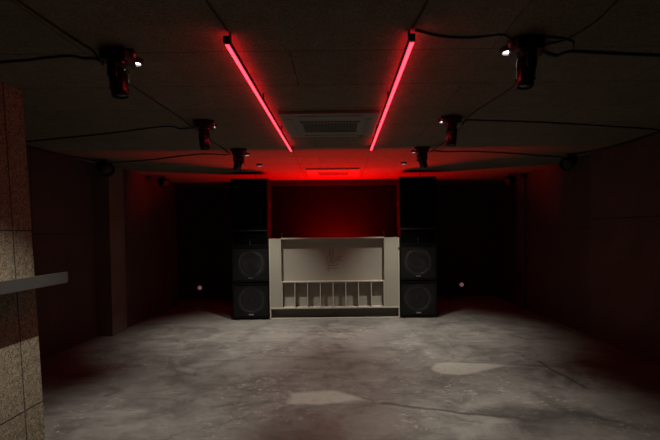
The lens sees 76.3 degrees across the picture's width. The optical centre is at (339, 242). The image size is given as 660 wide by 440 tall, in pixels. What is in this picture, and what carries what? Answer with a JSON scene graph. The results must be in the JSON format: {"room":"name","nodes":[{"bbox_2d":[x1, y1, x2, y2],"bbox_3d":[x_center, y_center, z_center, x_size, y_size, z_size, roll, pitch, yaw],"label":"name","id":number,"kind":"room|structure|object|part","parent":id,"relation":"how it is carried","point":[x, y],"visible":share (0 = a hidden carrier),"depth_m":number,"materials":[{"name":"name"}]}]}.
{"room":"entertainment venue","nodes":[
{"label":"entertainment venue","id":0,"kind":"room"},
{"bbox_2d":[0,81,44,439],"bbox_3d":[-2.515,0.254,0.641,0.355,2.720,5.270,-1,2,0],"label":"pillar","id":1,"kind":"structure","parent":0,"point":[21,397],"depth_m":3.10,"materials":[{"name":"beige stone"}]},
{"bbox_2d":[0,272,67,294],"bbox_3d":[-2.252,0.313,1.946,0.255,0.104,2.675,-1,2,0],"label":"wall shelf","id":2,"kind":"object","parent":1,"relation":"attached to","point":[21,284],"visible":1,"depth_m":2.90,"materials":[{"name":"grey paint"}]},
{"bbox_2d":[26,145,97,360],"bbox_3d":[-3.942,0.231,2.205,0.210,2.720,8.800,-1,2,0],"label":"wall","id":3,"kind":"structure","parent":0,"point":[61,187],"depth_m":5.83,"materials":[{"name":"black paint"}]},
{"bbox_2d":[93,163,126,335],"bbox_3d":[-3.829,0.108,6.829,0.440,2.720,0.450,-1,2,0],"label":"pillar","id":4,"kind":"structure","parent":0,"point":[108,191],"depth_m":6.63,"materials":[{"name":"brown paint"}]},
{"bbox_2d":[123,169,178,327],"bbox_3d":[-3.854,0.071,8.254,0.390,2.720,2.400,-1,2,0],"label":"wall","id":5,"kind":"structure","parent":0,"point":[150,210],"depth_m":8.05,"materials":[{"name":"black paint"}]},
{"bbox_2d":[176,188,179,298],"bbox_3d":[-4.050,0.028,9.978,0.200,2.720,1.050,-1,2,0],"label":"wall","id":6,"kind":"structure","parent":0,"point":[176,188],"depth_m":10.25,"materials":[{"name":"black paint"}]},
{"bbox_2d":[0,0,659,187],"bbox_3d":[-0.066,-1.305,4.217,8.300,0.150,12.900,-1,2,0],"label":"ceiling","id":7,"kind":"structure","parent":0,"point":[303,55],"depth_m":3.11,"materials":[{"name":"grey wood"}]},
{"bbox_2d":[0,55,104,63],"bbox_3d":[-1.975,-1.138,2.660,1.008,0.057,0.064,-1,2,5],"label":"cable","id":8,"kind":"object","parent":7,"relation":"attached to","point":[58,56],"visible":0.96,"depth_m":2.64,"materials":[{"name":"black rubber"}]},
{"bbox_2d":[15,0,99,59],"bbox_3d":[-1.526,-1.111,1.374,0.047,0.055,2.407,-1,2,2],"label":"cable","id":9,"kind":"object","parent":7,"relation":"attached to","point":[18,1],"visible":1,"depth_m":2.24,"materials":[{"name":"black rubber"}]},
{"bbox_2d":[26,146,95,161],"bbox_3d":[-3.791,-1.198,5.480,0.152,0.040,1.520,0,2,8],"label":"cable","id":10,"kind":"object","parent":7,"relation":"attached to","point":[26,146],"visible":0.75,"depth_m":5.72,"materials":[{"name":"black rubber"}]},
{"bbox_2d":[96,159,114,176],"bbox_3d":[-3.503,-1.115,6.266,0.245,0.254,0.234,0,2,30],"label":"light","id":11,"kind":"object","parent":7,"relation":"hanging from","point":[107,169],"visible":1,"depth_m":6.22,"materials":[{"name":"black paint"}]},
{"bbox_2d":[26,126,193,141],"bbox_3d":[-2.639,-1.183,4.689,2.511,0.058,0.170,0,2,18],"label":"cable","id":12,"kind":"object","parent":7,"relation":"attached to","point":[157,126],"visible":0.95,"depth_m":4.59,"materials":[{"name":"black rubber"}]},
{"bbox_2d":[99,49,135,98],"bbox_3d":[-1.348,-1.029,2.554,0.210,0.284,0.157,-1,2,0],"label":"light","id":13,"kind":"object","parent":7,"relation":"hanging from","point":[117,61],"visible":1,"depth_m":2.51,"materials":[{"name":"black plastic"}]},
{"bbox_2d":[135,57,143,66],"bbox_3d":[-1.309,-1.159,2.690,0.096,0.032,0.096,-1,2,0],"label":"recessed light","id":14,"kind":"object","parent":7,"relation":"in","point":[139,61],"visible":0.39,"depth_m":2.68,"materials":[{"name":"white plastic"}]},
{"bbox_2d":[102,61,191,125],"bbox_3d":[-1.516,-1.160,3.390,0.091,0.069,1.568,-1,2,0],"label":"cable","id":15,"kind":"object","parent":7,"relation":"attached to","point":[103,61],"visible":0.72,"depth_m":3.50,"materials":[{"name":"black rubber"}]},
{"bbox_2d":[157,176,170,188],"bbox_3d":[-3.404,-1.165,8.115,0.245,0.254,0.234,0,2,30],"label":"light","id":16,"kind":"object","parent":7,"relation":"hanging from","point":[163,182],"visible":1,"depth_m":8.07,"materials":[{"name":"black paint"}]},
{"bbox_2d":[109,153,230,162],"bbox_3d":[-2.557,-1.223,6.191,2.418,0.058,0.212,0,2,22],"label":"cable","id":17,"kind":"object","parent":7,"relation":"attached to","point":[204,153],"visible":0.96,"depth_m":6.05,"materials":[{"name":"black rubber"}]},
{"bbox_2d":[193,120,214,149],"bbox_3d":[-1.348,-1.071,4.173,0.210,0.284,0.157,-1,2,0],"label":"light","id":18,"kind":"object","parent":7,"relation":"hanging from","point":[203,126],"visible":1,"depth_m":4.13,"materials":[{"name":"black plastic"}]},
{"bbox_2d":[192,126,228,152],"bbox_3d":[-1.512,-1.199,4.900,0.084,0.070,1.386,-1,2,0],"label":"cable","id":19,"kind":"object","parent":7,"relation":"attached to","point":[193,126],"visible":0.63,"depth_m":5.18,"materials":[{"name":"black rubber"}]},
{"bbox_2d":[205,0,227,30],"bbox_3d":[-0.641,-1.136,1.231,0.033,0.020,2.121,-1,2,1],"label":"cable","id":20,"kind":"object","parent":7,"relation":"attached to","point":[206,1],"visible":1,"depth_m":2.14,"materials":[{"name":"black rubber"}]},
{"bbox_2d":[230,149,246,170],"bbox_3d":[-1.349,-1.106,5.593,0.210,0.288,0.160,-1,2,0],"label":"light","id":21,"kind":"object","parent":7,"relation":"hanging from","point":[238,154],"visible":1,"depth_m":5.55,"materials":[{"name":"black plastic"}]},
{"bbox_2d":[223,32,292,151],"bbox_3d":[-0.629,-1.181,3.915,0.040,0.068,3.196,-1,2,0],"label":"tube light","id":22,"kind":"object","parent":7,"relation":"attached to","point":[227,40],"visible":1,"depth_m":2.95,"materials":[{"name":"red plastic"}]},
{"bbox_2d":[278,110,380,136],"bbox_3d":[-0.100,-1.211,4.340,0.950,0.044,0.950,-1,2,0],"label":"air conditioner","id":23,"kind":"object","parent":7,"relation":"attached to","point":[346,123],"depth_m":4.16,"materials":[{"name":"grey plastic"}]},
{"bbox_3d":[-0.100,-1.195,4.340,0.590,0.013,0.430,-1,2,0],"label":"grille frame","id":24,"kind":"part","parent":23,"relation":"part of","materials":[{"name":"grey plastic"}]},
{"bbox_2d":[306,168,359,176],"bbox_3d":[-0.126,-1.302,7.819,0.950,0.044,0.950,-1,2,0],"label":"air vent","id":25,"kind":"object","parent":7,"relation":"attached to","point":[312,172],"depth_m":7.61,"materials":[{"name":"grey plastic"}]},
{"bbox_3d":[-0.126,-1.286,7.819,0.590,0.013,0.430,-1,2,0],"label":"grille frame","id":26,"kind":"part","parent":25,"relation":"part of","materials":[{"name":"grey plastic"}]},
{"bbox_2d":[369,30,414,150],"bbox_3d":[0.398,-1.194,3.915,0.040,0.068,3.196,-1,2,0],"label":"tube light","id":27,"kind":"object","parent":7,"relation":"attached to","point":[411,36],"visible":0.96,"depth_m":2.96,"materials":[{"name":"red plastic"}]},
{"bbox_2d":[412,0,428,28],"bbox_3d":[0.429,-1.149,1.231,0.037,0.020,2.121,-1,2,-1],"label":"cable","id":28,"kind":"object","parent":7,"relation":"attached to","point":[427,1],"visible":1,"depth_m":2.15,"materials":[{"name":"black rubber"}]},
{"bbox_2d":[414,147,429,168],"bbox_3d":[1.096,-1.137,5.612,0.210,0.288,0.160,-1,2,0],"label":"light","id":29,"kind":"object","parent":7,"relation":"hanging from","point":[421,152],"visible":1,"depth_m":5.58,"materials":[{"name":"black plastic"}]},
{"bbox_2d":[431,123,463,150],"bbox_3d":[1.271,-1.233,4.889,0.118,0.070,1.405,-1,2,0],"label":"cable","id":30,"kind":"object","parent":7,"relation":"attached to","point":[462,124],"visible":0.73,"depth_m":5.25,"materials":[{"name":"black rubber"}]},
{"bbox_2d":[441,116,462,145],"bbox_3d":[1.097,-1.100,4.123,0.210,0.284,0.157,-1,2,0],"label":"light","id":31,"kind":"object","parent":7,"relation":"hanging from","point":[451,122],"visible":1,"depth_m":4.08,"materials":[{"name":"black plastic"}]},
{"bbox_2d":[414,29,514,45],"bbox_3d":[0.714,-1.166,2.401,0.613,0.059,0.074,-1,2,-8],"label":"cable","id":32,"kind":"object","parent":7,"relation":"attached to","point":[415,30],"visible":1,"depth_m":2.41,"materials":[{"name":"black rubber"}]},
{"bbox_2d":[430,150,563,156],"bbox_3d":[2.312,-1.281,6.130,2.381,0.058,0.174,-1,2,-19],"label":"cable","id":33,"kind":"object","parent":7,"relation":"attached to","point":[432,150],"visible":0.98,"depth_m":6.01,"materials":[{"name":"black rubber"}]},
{"bbox_2d":[464,53,540,121],"bbox_3d":[1.282,-1.193,3.330,0.140,0.069,1.565,-1,2,0],"label":"cable","id":34,"kind":"object","parent":7,"relation":"attached to","point":[540,53],"visible":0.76,"depth_m":3.53,"materials":[{"name":"black rubber"}]},
{"bbox_2d":[500,45,508,55],"bbox_3d":[1.036,-1.185,2.590,0.096,0.032,0.096,-1,2,0],"label":"recessed light","id":35,"kind":"object","parent":7,"relation":"in","point":[504,51],"visible":0.59,"depth_m":2.58,"materials":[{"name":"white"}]},
{"bbox_2d":[503,174,515,186],"bbox_3d":[3.394,-1.256,8.415,0.245,0.254,0.234,-2,2,-30],"label":"light","id":36,"kind":"object","parent":7,"relation":"hanging from","point":[507,181],"visible":1,"depth_m":8.37,"materials":[{"name":"black paint"}]},
{"bbox_2d":[507,37,545,89],"bbox_3d":[1.097,-1.057,2.474,0.210,0.284,0.157,-1,2,0],"label":"light","id":37,"kind":"object","parent":7,"relation":"hanging from","point":[526,50],"visible":0.98,"depth_m":2.43,"materials":[{"name":"black plastic"}]},
{"bbox_2d":[513,36,574,48],"bbox_3d":[1.235,-1.194,2.475,0.462,0.012,0.094,-1,2,-19],"label":"cable","id":38,"kind":"object","parent":7,"relation":"attached to","point":[549,37],"visible":0.88,"depth_m":2.44,"materials":[{"name":"black rubber"}]},
{"bbox_2d":[462,119,659,130],"bbox_3d":[2.451,-1.240,4.479,2.557,0.057,0.074,-1,2,-14],"label":"cable","id":39,"kind":"object","parent":7,"relation":"attached to","point":[467,119],"visible":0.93,"depth_m":4.41,"materials":[{"name":"black rubber"}]},
{"bbox_2d":[559,154,577,170],"bbox_3d":[3.415,-1.200,6.266,0.245,0.254,0.234,-2,2,-30],"label":"light","id":40,"kind":"object","parent":7,"relation":"hanging from","point":[567,163],"visible":1,"depth_m":6.22,"materials":[{"name":"black paint"}]},
{"bbox_2d":[542,0,619,51],"bbox_3d":[1.298,-1.146,1.350,0.169,0.053,2.359,-1,2,0],"label":"cable","id":41,"kind":"object","parent":7,"relation":"attached to","point":[616,1],"visible":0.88,"depth_m":2.33,"materials":[{"name":"black rubber"}]},
{"bbox_2d":[541,50,659,56],"bbox_3d":[2.439,-1.194,2.787,2.505,0.059,0.148,-1,2,-9],"label":"cable","id":42,"kind":"object","parent":7,"relation":"attached to","point":[568,51],"visible":0.98,"depth_m":2.66,"materials":[{"name":"black rubber"}]},
{"bbox_2d":[571,131,659,154],"bbox_3d":[3.628,-1.276,5.018,0.162,0.043,2.496,-1,2,-5],"label":"cable","id":43,"kind":"object","parent":7,"relation":"attached to","point":[658,131],"visible":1,"depth_m":5.48,"materials":[{"name":"black rubber"}]},
{"bbox_2d":[178,184,492,298],"bbox_3d":[-0.050,-0.032,10.403,8.000,2.720,0.200,-1,2,0],"label":"wall","id":44,"kind":"structure","parent":0,"point":[464,213],"depth_m":10.30,"materials":[{"name":"black paint"}]},
{"bbox_2d":[271,185,399,238],"bbox_3d":[-0.125,0.002,9.133,3.250,2.720,0.220,-1,2,0],"label":"wall","id":45,"kind":"structure","parent":0,"point":[323,210],"depth_m":9.00,"materials":[{"name":"black paint"}]},
{"bbox_2d":[270,179,396,185],"bbox_3d":[-0.141,-1.294,8.974,3.250,0.120,0.030,-1,2,0],"label":"trim","id":46,"kind":"structure","parent":45,"relation":"attached to","point":[338,181],"depth_m":8.96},
{"bbox_2d":[40,295,659,439],"bbox_3d":[-0.031,1.549,4.292,8.300,0.120,12.900,-1,2,0],"label":"floor","id":47,"kind":"structure","parent":0,"point":[485,367],"depth_m":4.57,"materials":[{"name":"concrete"}]},
{"bbox_2d":[232,281,269,319],"bbox_3d":[-1.639,1.075,7.940,0.682,0.675,0.420,-1,2,0],"label":"subwoofer","id":48,"kind":"object","parent":47,"relation":"on","point":[250,299],"visible":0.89,"depth_m":7.75,"materials":[{"name":"black paint"}]},
{"bbox_2d":[232,246,268,282],"bbox_3d":[-1.647,0.400,7.923,0.682,0.675,0.420,-1,2,0],"label":"subwoofer","id":49,"kind":"object","parent":48,"relation":"on","point":[249,263],"visible":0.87,"depth_m":7.73,"materials":[{"name":"metal"}]},
{"bbox_2d":[232,230,270,246],"bbox_3d":[-1.653,-0.086,7.882,0.660,0.300,0.376,-1,2,0],"label":"case","id":50,"kind":"object","parent":49,"relation":"on","point":[242,237],"visible":0.86,"depth_m":7.73,"materials":[{"name":"black paint"}]},
{"bbox_2d":[231,178,270,230],"bbox_3d":[-1.661,-0.724,7.883,0.682,0.975,0.400,-1,2,0],"label":"speaker","id":51,"kind":"object","parent":50,"relation":"on","point":[250,198],"visible":0.98,"depth_m":7.70},
{"bbox_2d":[269,237,399,319],"bbox_3d":[-0.102,0.640,8.037,2.389,1.502,0.686,-1,2,0],"label":"booth","id":52,"kind":"object","parent":47,"relation":"on","point":[323,277],"visible":1,"depth_m":7.82,"materials":[{"name":"wood"}]},
{"bbox_3d":[-1.177,0.563,7.782,0.201,1.285,0.130,-1,2,0],"label":"post","id":53,"kind":"part","parent":52,"relation":"part of","materials":[{"name":"beige wood"}]},
{"bbox_3d":[-0.139,-0.091,7.759,1.890,0.024,0.142,-1,2,0],"label":"rail","id":54,"kind":"part","parent":52,"relation":"part of","materials":[{"name":"silver metal"}]},
{"bbox_3d":[-0.131,0.557,7.838,1.890,1.270,0.018,-1,2,0],"label":"panel","id":55,"kind":"part","parent":52,"relation":"part of","materials":[{"name":"beige wood"}]},
{"bbox_3d":[-0.093,1.388,7.792,2.349,0.020,0.105,-1,2,0],"label":"floor trim","id":56,"kind":"part","parent":52,"relation":"part of","materials":[{"name":"beige wood"}]},
{"bbox_3d":[0.943,0.537,7.782,0.258,1.285,0.130,-1,2,0],"label":"post","id":57,"kind":"part","parent":52,"relation":"part of","materials":[{"name":"white wood"}]},
{"bbox_2d":[399,279,436,317],"bbox_3d":[1.449,1.037,7.940,0.682,0.675,0.420,-1,2,0],"label":"subwoofer","id":58,"kind":"object","parent":47,"relation":"on","point":[417,297],"visible":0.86,"depth_m":7.75,"materials":[{"name":"metal"}]},
{"bbox_2d":[399,244,436,280],"bbox_3d":[1.440,0.363,7.923,0.682,0.675,0.420,-1,2,0],"label":"subwoofer","id":59,"kind":"object","parent":58,"relation":"on","point":[416,261],"visible":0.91,"depth_m":7.73,"materials":[{"name":"metal"}]},
{"bbox_2d":[397,228,435,244],"bbox_3d":[1.435,-0.124,7.882,0.660,0.300,0.376,-1,2,0],"label":"case","id":60,"kind":"object","parent":59,"relation":"on","point":[406,235],"visible":0.91,"depth_m":7.73,"materials":[{"name":"black paint"}]},
{"bbox_2d":[397,176,435,228],"bbox_3d":[1.427,-0.762,7.883,0.682,0.975,0.400,-1,2,0],"label":"speaker","id":61,"kind":"object","parent":60,"relation":"on","point":[416,196],"visible":0.99,"depth_m":7.70},
{"bbox_2d":[517,174,526,308],"bbox_3d":[3.815,-0.031,8.578,0.270,2.720,0.350,-1,2,0],"label":"wall","id":62,"kind":"structure","parent":0,"point":[521,179],"depth_m":8.48,"materials":[{"name":"black paint"}]},
{"bbox_2d":[493,133,659,365],"bbox_3d":[3.826,0.085,4.155,0.250,2.720,12.700,-1,2,0],"label":"wall","id":63,"kind":"structure","parent":0,"point":[624,192],"depth_m":6.09,"materials":[{"name":"black paint"}]}
]}

